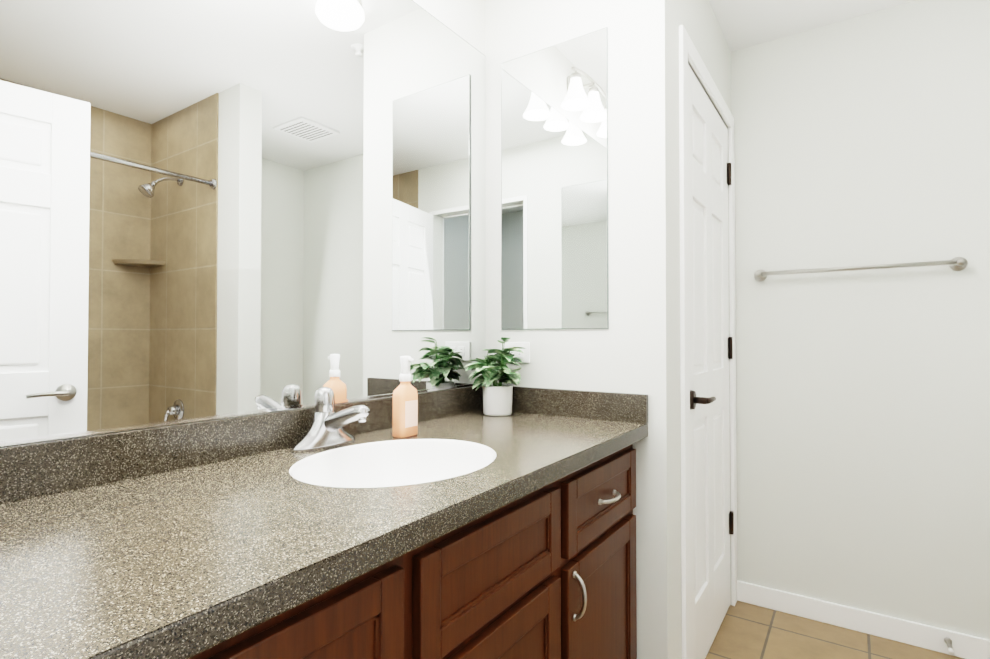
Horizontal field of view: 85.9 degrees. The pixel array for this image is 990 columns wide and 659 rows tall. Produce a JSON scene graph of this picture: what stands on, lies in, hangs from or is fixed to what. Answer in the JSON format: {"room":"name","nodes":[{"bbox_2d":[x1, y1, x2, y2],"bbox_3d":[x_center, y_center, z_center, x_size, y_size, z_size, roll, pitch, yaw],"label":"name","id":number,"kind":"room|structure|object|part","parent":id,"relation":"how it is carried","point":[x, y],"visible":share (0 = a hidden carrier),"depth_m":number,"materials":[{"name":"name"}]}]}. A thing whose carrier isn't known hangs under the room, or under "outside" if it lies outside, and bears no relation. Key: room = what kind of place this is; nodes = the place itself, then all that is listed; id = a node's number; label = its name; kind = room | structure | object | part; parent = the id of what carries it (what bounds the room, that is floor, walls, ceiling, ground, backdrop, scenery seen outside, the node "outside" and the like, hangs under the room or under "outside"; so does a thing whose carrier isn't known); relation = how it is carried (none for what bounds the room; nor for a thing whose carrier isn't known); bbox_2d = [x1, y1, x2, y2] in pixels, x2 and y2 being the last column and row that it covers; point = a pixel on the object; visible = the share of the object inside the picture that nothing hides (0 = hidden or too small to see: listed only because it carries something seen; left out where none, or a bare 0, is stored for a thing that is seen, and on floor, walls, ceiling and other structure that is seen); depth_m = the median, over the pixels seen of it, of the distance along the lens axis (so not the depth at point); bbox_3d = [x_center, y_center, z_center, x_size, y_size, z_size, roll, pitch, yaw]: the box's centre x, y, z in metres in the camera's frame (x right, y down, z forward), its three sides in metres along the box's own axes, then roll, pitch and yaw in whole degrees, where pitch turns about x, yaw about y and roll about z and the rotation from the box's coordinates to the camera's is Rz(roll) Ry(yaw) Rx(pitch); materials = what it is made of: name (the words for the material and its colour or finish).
{"room":"bathroom","nodes":[
{"label":"bathroom","id":0,"kind":"room"},
{"bbox_2d":[0,0,485,446],"bbox_3d":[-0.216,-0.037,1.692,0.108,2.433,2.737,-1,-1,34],"label":"mirror","id":1,"kind":"object","parent":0,"point":[213,209],"depth_m":1.11,"materials":[{"name":"clear glass"}]},
{"bbox_2d":[485,0,676,658],"bbox_3d":[0.255,-0.037,1.741,0.634,2.433,0.100,-1,-1,34],"label":"wall","id":2,"kind":"structure","parent":0,"point":[632,349],"depth_m":1.58,"materials":[{"name":"white paint"}]},
{"bbox_2d":[0,385,647,503],"bbox_3d":[-0.214,0.224,1.087,0.581,0.084,1.499,-1,-1,34],"label":"backsplash","id":3,"kind":"structure","parent":2,"relation":"attached to","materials":[{"name":"grey stone"}]},
{"bbox_2d":[501,342,529,362],"bbox_3d":[0.068,0.077,1.800,0.113,0.069,0.007,-1,-1,34],"label":"electrical outlet plate","id":4,"kind":"object","parent":2,"relation":"attached to","point":[525,356],"visible":0.58,"depth_m":1.78,"materials":[{"name":"white plastic"}]},
{"bbox_2d":[501,27,608,329],"bbox_3d":[0.184,-0.463,1.731,0.388,0.925,0.006,-1,-1,34],"label":"mirror","id":5,"kind":"object","parent":2,"relation":"attached to","point":[554,186],"visible":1,"depth_m":1.72,"materials":[{"name":"clear glass"}]},
{"bbox_2d":[674,0,727,658],"bbox_3d":[0.740,-0.034,1.982,0.100,2.433,0.842,-1,-1,34],"label":"wall","id":6,"kind":"structure","parent":0,"point":[678,12],"depth_m":1.65,"materials":[{"name":"white paint"}]},
{"bbox_2d":[679,25,736,658],"bbox_3d":[0.817,0.120,1.993,0.014,2.127,0.857,-1,-1,34],"label":"door frame","id":7,"kind":"structure","parent":6,"relation":"attached to","point":[688,51],"depth_m":1.67,"materials":[{"name":"white paint"}]},
{"bbox_2d":[688,65,733,658],"bbox_3d":[0.803,0.149,2.006,0.050,2.053,0.730,-1,-1,34],"label":"closet door leaf","id":8,"kind":"structure","parent":6,"relation":"in","point":[709,377],"depth_m":1.97,"materials":[{"name":"white paint"}]},
{"bbox_2d":[690,390,715,409],"bbox_3d":[0.653,0.232,1.795,0.167,0.064,0.148,-1,-1,34],"label":"door handle","id":9,"kind":"object","parent":8,"relation":"attached to","point":[694,400],"depth_m":1.73,"materials":[{"name":"brown metal"}]},
{"bbox_3d":[1.010,-0.673,2.296,0.017,0.094,0.034,-1,-1,34],"label":"closet door hinge","id":10,"kind":"part","parent":8,"relation":"part of","materials":[{"name":"black metal"}]},
{"bbox_3d":[1.010,0.079,2.286,0.017,0.094,0.034,-1,-1,34],"label":"closet door hinge","id":11,"kind":"part","parent":8,"relation":"part of","materials":[{"name":"black metal"}]},
{"bbox_3d":[1.010,0.829,2.275,0.017,0.094,0.034,-1,-1,34],"label":"closet door hinge","id":12,"kind":"part","parent":8,"relation":"part of","materials":[{"name":"black metal"}]},
{"bbox_2d":[726,46,730,604],"bbox_3d":[0.995,-0.028,2.361,0.100,2.433,0.072,-1,-1,34],"label":"door frame","id":13,"kind":"structure","parent":0,"point":[729,79],"depth_m":2.31,"materials":[{"name":"white paint"}]},
{"bbox_2d":[709,0,913,51],"bbox_3d":[0.419,-1.303,0.406,2.820,0.060,4.387,-1,-1,34],"label":"ceiling","id":14,"kind":"structure","parent":0,"point":[744,23],"depth_m":2.11,"materials":[{"name":"white paint"}]},
{"bbox_2d":[705,601,963,658],"bbox_3d":[0.419,1.190,0.370,2.820,0.060,4.387,-1,-1,34],"label":"floor","id":15,"kind":"structure","parent":0,"point":[748,631],"depth_m":2.02,"materials":[{"name":"tile"}]},
{"bbox_2d":[132,429,647,658],"bbox_3d":[-0.213,0.738,1.079,0.584,0.864,1.500,-1,-1,34],"label":"bathroom vanity","id":16,"kind":"object","parent":15,"relation":"on","point":[460,525],"depth_m":0.92,"materials":[{"name":"brown wood"}]},
{"bbox_2d":[0,409,647,658],"bbox_3d":[-0.214,0.272,1.086,0.581,0.012,1.500,-1,-1,34],"label":"countertop","id":17,"kind":"structure","parent":16,"relation":"on","point":[128,567],"depth_m":0.68,"materials":[{"name":"grey stone"}]},
{"bbox_2d":[280,387,375,452],"bbox_3d":[-0.346,0.199,1.193,0.170,0.134,0.173,-1,-1,34],"label":"faucet","id":18,"kind":"object","parent":17,"relation":"on","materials":[{"name":"silver metal"}]},
{"bbox_2d":[240,433,531,500],"bbox_3d":[-0.196,0.342,1.089,0.375,0.154,0.443,-1,-1,34],"label":"sink","id":19,"kind":"object","parent":17,"relation":"in","point":[387,468],"depth_m":1.23,"materials":[{"name":"white ceramic"}]},
{"bbox_2d":[392,356,417,437],"bbox_3d":[-0.224,0.167,1.339,0.048,0.202,0.065,-1,-1,34],"label":"soap dispenser","id":20,"kind":"object","parent":17,"relation":"on","point":[405,412],"visible":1,"depth_m":1.32,"materials":[{"name":"orange plastic"}]},
{"bbox_2d":[463,337,525,415],"bbox_3d":[0.001,0.149,1.687,0.203,0.248,0.214,-1,-1,34],"label":"potted plant","id":21,"kind":"object","parent":17,"relation":"on","point":[497,397],"visible":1,"depth_m":1.68,"materials":[{"name":"green plant"}]},
{"bbox_3d":[0.009,0.227,1.715,0.098,0.094,0.098,-1,-1,34],"label":"pot","id":22,"kind":"part","parent":21,"relation":"part of","materials":[{"name":"white ceramic"}]},
{"bbox_2d":[731,0,989,639],"bbox_3d":[1.604,-0.032,2.054,2.520,2.433,0.100,-1,-1,34],"label":"wall","id":23,"kind":"structure","parent":0,"point":[863,436],"depth_m":2.09,"materials":[{"name":"white paint"}]},
{"bbox_2d":[754,257,967,280],"bbox_3d":[1.399,-0.237,2.090,0.703,0.052,0.074,-1,-1,34],"label":"towel bar","id":24,"kind":"object","parent":23,"relation":"attached to","point":[958,263],"visible":1,"depth_m":2.03,"materials":[{"name":"silver metal"}]},
{"bbox_2d":[737,580,989,658],"bbox_3d":[1.795,1.138,1.841,1.784,0.086,0.012,-1,-1,34],"label":"baseboard","id":25,"kind":"structure","parent":23,"relation":"attached to","point":[964,646],"depth_m":2.07,"materials":[{"name":"white paint"}]},
{"bbox_2d":[944,637,953,653],"bbox_3d":[1.624,1.132,1.898,0.024,0.024,0.084,-1,-1,34],"label":"door stop","id":26,"kind":"object","parent":23,"relation":"attached to","point":[948,641],"visible":1,"depth_m":1.90,"materials":[{"name":"silver metal"}]}
]}

